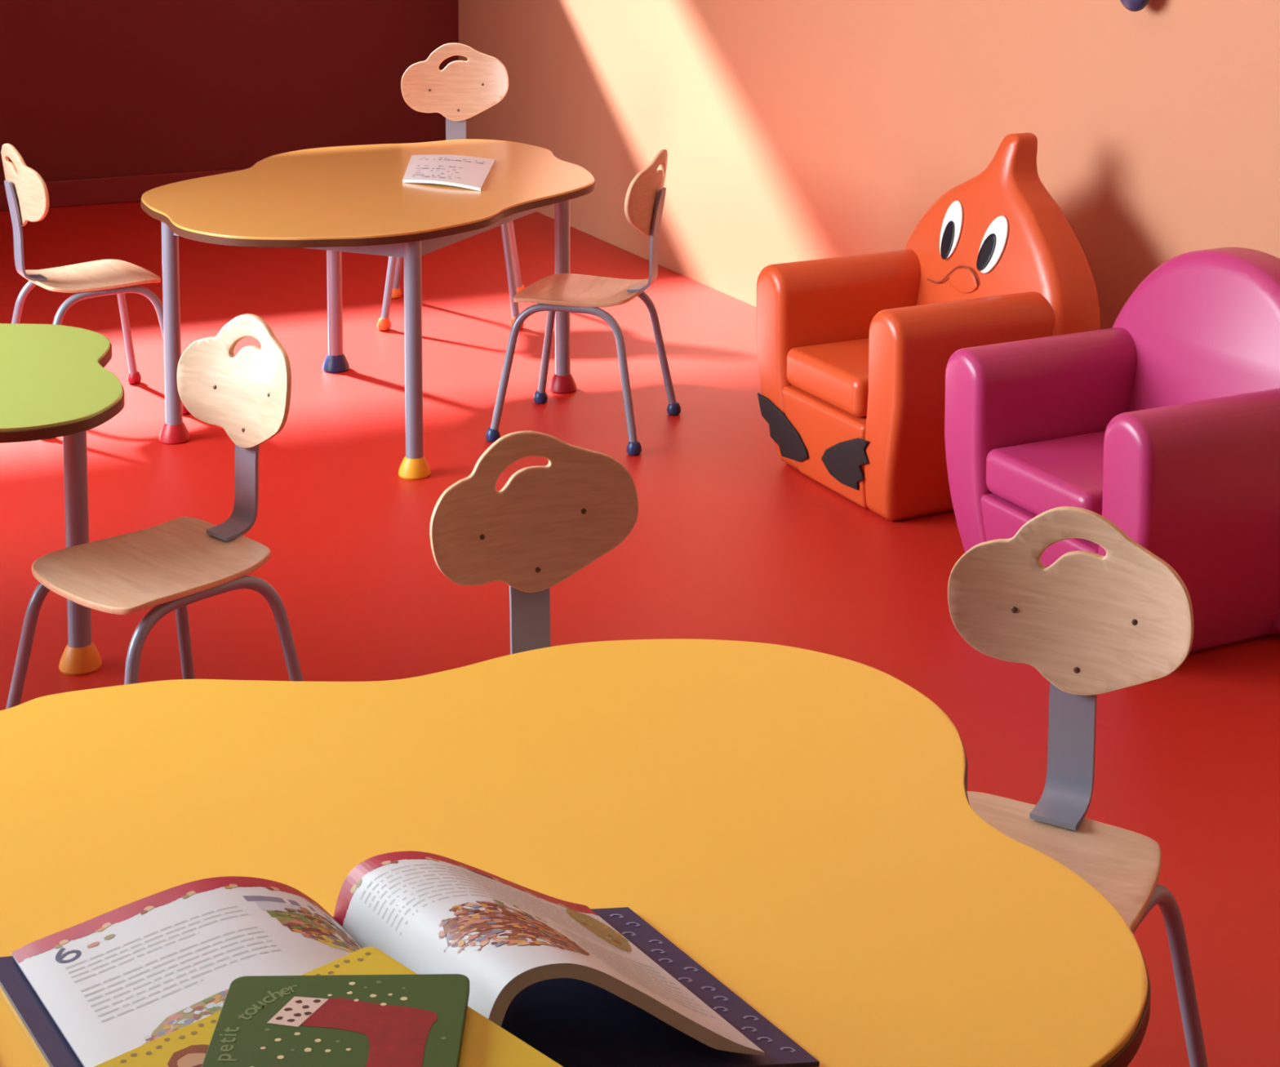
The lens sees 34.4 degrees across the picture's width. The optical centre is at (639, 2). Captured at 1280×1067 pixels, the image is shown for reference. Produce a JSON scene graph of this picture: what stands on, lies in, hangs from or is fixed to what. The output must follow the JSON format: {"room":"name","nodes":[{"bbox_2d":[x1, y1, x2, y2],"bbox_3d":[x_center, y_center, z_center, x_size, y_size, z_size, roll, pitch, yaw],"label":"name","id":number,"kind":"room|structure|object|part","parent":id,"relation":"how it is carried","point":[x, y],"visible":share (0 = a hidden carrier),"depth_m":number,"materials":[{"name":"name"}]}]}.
{"room":"children's room","nodes":[
{"label":"children's room","id":0,"kind":"room"},
{"bbox_2d":[0,0,458,184],"bbox_3d":[-2.820,-0.654,7.357,4.700,2.920,0.120,-2,6,-23],"label":"wall","id":1,"kind":"structure","parent":0,"point":[89,89],"depth_m":7.87,"materials":[{"name":"red paint"}]},
{"bbox_2d":[0,167,249,211],"bbox_3d":[-2.701,0.733,7.458,4.300,0.100,0.016,-2,6,-23],"label":"baseboard","id":2,"kind":"structure","parent":1,"relation":"attached to","point":[128,188],"depth_m":7.75,"materials":[{"name":"red paint"}]},
{"bbox_2d":[0,201,1279,1066],"bbox_3d":[-0.500,1.134,4.119,13.000,0.100,12.000,0,5,0],"label":"floor","id":3,"kind":"structure","parent":0,"point":[728,540],"depth_m":4.13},
{"bbox_2d":[0,323,124,675],"bbox_3d":[-1.411,0.875,3.372,1.243,0.550,0.945,3,6,29],"label":"table","id":4,"kind":"object","parent":3,"relation":"on","point":[55,382],"visible":1,"depth_m":3.42,"materials":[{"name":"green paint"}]},
{"bbox_3d":[-0.957,0.859,3.508,0.039,0.498,0.039,0,5,0],"label":"leg","id":5,"kind":"part","parent":4,"relation":"part of","materials":[{"name":"grey paint"}]},
{"bbox_2d":[0,143,189,414],"bbox_3d":[-1.347,0.662,5.038,0.384,0.676,0.364,-4,6,-35],"label":"chair","id":6,"kind":"object","parent":3,"relation":"on","point":[26,191],"visible":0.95,"depth_m":4.95,"materials":[{"name":"brown wood"}]},
{"bbox_3d":[-1.498,0.825,5.113,0.189,0.318,0.040,-2,6,-21],"label":"leg","id":7,"kind":"part","parent":6,"relation":"part of","materials":[{"name":"grey paint"}]},
{"bbox_3d":[-1.482,0.434,4.924,0.055,0.202,0.281,-4,6,-35],"label":"backrest","id":8,"kind":"part","parent":6,"relation":"part of","materials":[{"name":"brown wood"}]},
{"bbox_3d":[-1.343,0.845,4.892,0.040,0.318,0.189,5,7,42],"label":"leg","id":9,"kind":"part","parent":6,"relation":"part of","materials":[{"name":"grey paint"}]},
{"bbox_3d":[-1.341,0.669,5.043,0.292,0.028,0.280,-4,6,-35],"label":"seat","id":10,"kind":"part","parent":6,"relation":"part of","materials":[{"name":"brown wood"}]},
{"bbox_3d":[-1.347,0.815,5.218,0.040,0.318,0.189,5,7,42],"label":"leg","id":11,"kind":"part","parent":6,"relation":"part of","materials":[{"name":"grey paint"}]},
{"bbox_3d":[-1.192,0.835,4.997,0.189,0.318,0.040,-2,6,-21],"label":"leg","id":12,"kind":"part","parent":6,"relation":"part of","materials":[{"name":"grey paint"}]},
{"bbox_2d":[5,313,303,709],"bbox_3d":[-0.728,0.836,3.110,0.364,0.676,0.384,5,7,43],"label":"chair","id":13,"kind":"object","parent":3,"relation":"on","point":[177,563],"visible":0.96,"depth_m":3.15,"materials":[{"name":"grey paint"}]},
{"bbox_3d":[-0.892,1.002,3.147,0.189,0.318,0.040,-3,6,-33],"label":"leg","id":14,"kind":"part","parent":13,"relation":"part of","materials":[{"name":"grey paint"}]},
{"bbox_3d":[-0.734,0.844,3.105,0.280,0.028,0.292,5,7,43],"label":"seat","id":15,"kind":"part","parent":13,"relation":"part of","materials":[{"name":"brown wood"}]},
{"bbox_3d":[-0.686,1.019,2.959,0.060,0.318,0.182,5,7,43],"label":"leg","id":16,"kind":"part","parent":13,"relation":"part of","materials":[{"name":"grey paint"}]},
{"bbox_3d":[-0.766,0.990,3.282,0.040,0.318,0.189,3,6,29],"label":"leg","id":17,"kind":"part","parent":13,"relation":"part of","materials":[{"name":"grey paint"}]},
{"bbox_3d":[-0.616,0.589,3.208,0.281,0.202,0.055,5,7,43],"label":"backrest","id":18,"kind":"part","parent":13,"relation":"part of","materials":[{"name":"brown wood"}]},
{"bbox_3d":[-0.568,1.006,3.098,0.189,0.318,0.040,-3,6,-33],"label":"leg","id":19,"kind":"part","parent":13,"relation":"part of","materials":[{"name":"grey paint"}]},
{"bbox_2d":[140,139,595,479],"bbox_3d":[-0.645,0.717,5.132,0.965,0.550,1.397,3,6,28],"label":"table","id":20,"kind":"object","parent":3,"relation":"on","point":[353,198],"visible":0.99,"depth_m":4.85,"materials":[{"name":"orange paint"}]},
{"bbox_3d":[-1.086,0.743,4.793,0.039,0.498,0.039,0,5,0],"label":"leg","id":21,"kind":"part","parent":20,"relation":"part of","materials":[{"name":"grey paint"}]},
{"bbox_3d":[-0.800,0.688,5.408,0.039,0.498,0.039,0,5,0],"label":"leg","id":22,"kind":"part","parent":20,"relation":"part of","materials":[{"name":"grey paint"}]},
{"bbox_3d":[-0.641,0.496,4.983,0.660,0.040,0.768,2,6,24],"label":"under frame","id":23,"kind":"part","parent":20,"relation":"part of","materials":[{"name":"grey paint"}]},
{"bbox_3d":[-0.498,0.766,4.540,0.039,0.498,0.039,0,5,0],"label":"leg","id":24,"kind":"part","parent":20,"relation":"part of","materials":[{"name":"grey paint"}]},
{"bbox_2d":[402,154,495,191],"bbox_3d":[-0.490,0.426,5.217,0.225,0.014,0.485,0,5,0],"label":"magazine","id":25,"kind":"object","parent":20,"relation":"on","point":[470,172],"visible":1,"depth_m":5.20,"materials":[{"name":"paper"}]},
{"bbox_3d":[-0.196,0.705,5.215,0.039,0.498,0.039,0,5,0],"label":"leg","id":26,"kind":"part","parent":20,"relation":"part of","materials":[{"name":"grey paint"}]},
{"bbox_2d":[377,43,524,330],"bbox_3d":[-0.545,0.525,6.025,0.416,0.770,0.438,0,5,-2],"label":"chair","id":27,"kind":"object","parent":3,"relation":"on","point":[462,91],"visible":0.56,"depth_m":6.18,"materials":[{"name":"brown wood"}]},
{"bbox_3d":[-0.695,0.727,5.928,0.046,0.363,0.215,1,5,11],"label":"leg","id":28,"kind":"part","parent":27,"relation":"part of","materials":[{"name":"grey paint"}]},
{"bbox_3d":[-0.703,0.709,6.137,0.046,0.363,0.215,-1,5,-16],"label":"leg","id":29,"kind":"part","parent":27,"relation":"part of","materials":[{"name":"grey paint"}]},
{"bbox_3d":[-0.553,0.240,6.187,0.320,0.231,0.063,0,5,-2],"label":"backrest","id":30,"kind":"part","parent":27,"relation":"part of","materials":[{"name":"brown wood"}]},
{"bbox_3d":[-0.387,0.726,5.941,0.046,0.363,0.215,-1,5,-16],"label":"leg","id":31,"kind":"part","parent":27,"relation":"part of","materials":[{"name":"grey paint"}]},
{"bbox_3d":[-0.395,0.707,6.149,0.046,0.363,0.215,1,5,11],"label":"leg","id":32,"kind":"part","parent":27,"relation":"part of","materials":[{"name":"grey paint"}]},
{"bbox_2d":[429,431,638,654],"bbox_3d":[-0.074,0.895,2.493,0.361,0.669,0.381,-2,6,-23],"label":"chair","id":33,"kind":"object","parent":3,"relation":"on","point":[547,523],"visible":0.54,"depth_m":2.63,"materials":[{"name":"grey paint"}]},
{"bbox_2d":[0,639,1151,1066],"bbox_3d":[-0.237,1.024,1.724,1.277,0.550,1.153,0,5,0],"label":"table","id":34,"kind":"object","parent":3,"relation":"on","point":[802,824],"visible":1,"depth_m":1.86,"materials":[{"name":"yellow paint"}]},
{"bbox_2d":[0,850,819,1066],"bbox_3d":[-0.194,0.719,1.562,0.617,0.086,0.244,-1,5,-9],"label":"open book","id":35,"kind":"object","parent":34,"relation":"on","point":[580,985],"visible":0.84,"depth_m":1.56,"materials":[{"name":"white paper"}]},
{"bbox_2d":[93,946,563,1066],"bbox_3d":[-0.204,0.710,1.357,0.249,0.006,0.235,-5,7,-42],"label":"book","id":36,"kind":"object","parent":35,"relation":"on","point":[485,1043],"visible":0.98,"depth_m":1.40,"materials":[{"name":"yellow paper"}]},
{"bbox_2d":[115,951,370,1066],"bbox_3d":[-0.258,0.702,1.415,0.217,0.001,0.068,-5,7,-42],"label":"picture","id":37,"kind":"object","parent":36,"relation":"on","point":[187,1046],"depth_m":1.40},
{"bbox_2d":[201,973,469,1066],"bbox_3d":[-0.204,0.702,1.359,0.168,0.009,0.212,0,5,0],"label":"book","id":38,"kind":"object","parent":36,"relation":"on","point":[403,1020],"visible":1,"depth_m":1.41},
{"bbox_2d":[609,913,795,1052],"bbox_3d":[0.044,0.755,1.598,0.139,0.001,0.190,0,5,0],"label":"print","id":39,"kind":"object","parent":35,"relation":"on","point":[621,916],"depth_m":1.59},
{"bbox_2d":[485,149,680,455],"bbox_3d":[-0.127,0.675,4.890,0.384,0.676,0.364,2,5,17],"label":"chair","id":40,"kind":"object","parent":3,"relation":"on","point":[644,202],"visible":1,"depth_m":4.80,"materials":[{"name":"brown wood"}]},
{"bbox_3d":[-0.259,0.854,4.794,0.182,0.318,0.060,2,5,17],"label":"leg","id":41,"kind":"part","parent":40,"relation":"part of","materials":[{"name":"grey paint"}]},
{"bbox_3d":[-0.179,0.829,5.061,0.189,0.318,0.040,3,6,30],"label":"leg","id":42,"kind":"part","parent":40,"relation":"part of","materials":[{"name":"grey paint"}]},
{"bbox_3d":[-0.135,0.683,4.893,0.292,0.028,0.280,2,5,17],"label":"seat","id":43,"kind":"part","parent":40,"relation":"part of","materials":[{"name":"brown wood"}]},
{"bbox_3d":[-0.081,0.857,4.750,0.189,0.318,0.040,3,6,30],"label":"leg","id":44,"kind":"part","parent":40,"relation":"part of","materials":[{"name":"grey paint"}]},
{"bbox_3d":[0.030,0.444,4.821,0.055,0.202,0.281,2,5,17],"label":"backrest","id":45,"kind":"part","parent":40,"relation":"part of","materials":[{"name":"brown wood"}]},
{"bbox_3d":[-0.003,0.834,5.008,0.189,0.318,0.040,0,5,3],"label":"leg","id":46,"kind":"part","parent":40,"relation":"part of","materials":[{"name":"grey paint"}]},
{"bbox_2d":[755,132,1101,521],"bbox_3d":[0.618,0.676,4.516,0.527,0.768,0.623,-3,6,-26],"label":"armchair","id":47,"kind":"object","parent":3,"relation":"on","point":[854,352],"visible":0.79,"depth_m":4.43,"materials":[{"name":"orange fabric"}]},
{"bbox_2d":[786,337,868,417],"bbox_3d":[0.567,0.808,4.521,0.405,0.086,0.308,-3,6,-26],"label":"seat cushion","id":48,"kind":"object","parent":47,"relation":"on","point":[828,376],"depth_m":4.45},
{"bbox_3d":[0.493,0.804,4.707,0.451,0.451,0.163,-3,6,-26],"label":"arm","id":49,"kind":"part","parent":47,"relation":"part of"},
{"bbox_3d":[0.683,0.839,4.321,0.451,0.451,0.163,-3,6,-26],"label":"arm","id":50,"kind":"part","parent":47,"relation":"part of"},
{"bbox_3d":[0.770,0.669,4.590,0.186,0.768,0.621,-3,6,-26],"label":"backrest","id":51,"kind":"part","parent":47,"relation":"part of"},
{"bbox_2d":[947,506,1208,1066],"bbox_3d":[0.398,0.919,2.189,0.364,0.676,0.384,3,6,31],"label":"chair","id":52,"kind":"object","parent":3,"relation":"on","point":[1091,624],"visible":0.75,"depth_m":2.30,"materials":[{"name":"grey paint"}]},
{"bbox_3d":[0.394,0.927,2.183,0.280,0.028,0.292,3,6,31],"label":"seat","id":53,"kind":"part","parent":52,"relation":"part of","materials":[{"name":"brown wood"}]},
{"bbox_3d":[0.484,0.671,2.307,0.281,0.202,0.055,3,6,31],"label":"backrest","id":54,"kind":"part","parent":52,"relation":"part of","materials":[{"name":"brown wood"}]},
{"bbox_3d":[0.560,1.087,2.210,0.040,0.318,0.189,5,7,45],"label":"leg","id":55,"kind":"part","parent":52,"relation":"part of","materials":[{"name":"grey paint"}]},
{"bbox_2d":[944,247,1279,653],"bbox_3d":[0.937,0.799,3.793,0.519,0.653,0.622,-3,6,-26],"label":"armchair","id":56,"kind":"object","parent":3,"relation":"on","point":[1162,423],"visible":0.91,"depth_m":3.75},
{"bbox_3d":[0.812,0.870,3.979,0.451,0.451,0.163,-3,6,-26],"label":"arm","id":57,"kind":"part","parent":56,"relation":"part of"},
{"bbox_2d":[986,431,1105,515],"bbox_3d":[0.885,0.873,3.793,0.405,0.086,0.308,-3,6,-26],"label":"seat cushion","id":58,"kind":"object","parent":56,"relation":"on","point":[1028,473],"depth_m":3.76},
{"bbox_3d":[1.001,0.905,3.593,0.451,0.451,0.163,-3,6,-26],"label":"arm","id":59,"kind":"part","parent":56,"relation":"part of"},
{"bbox_3d":[1.088,0.792,3.866,0.184,0.653,0.622,-3,6,-26],"label":"backrest","id":60,"kind":"part","parent":56,"relation":"part of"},
{"bbox_2d":[457,0,1279,329],"bbox_3d":[1.391,-0.351,3.997,0.120,2.920,9.600,-3,6,-26],"label":"wall","id":61,"kind":"structure","parent":0,"point":[789,131],"depth_m":5.48,"materials":[{"name":"paint"}]},
{"bbox_2d":[1120,0,1149,11],"bbox_3d":[1.076,-0.025,4.452,0.074,0.090,0.090,-3,6,-26],"label":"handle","id":62,"kind":"object","parent":61,"relation":"attached to","point":[1131,5],"visible":1,"depth_m":4.43,"materials":[{"name":"blue plastic"}]}
]}

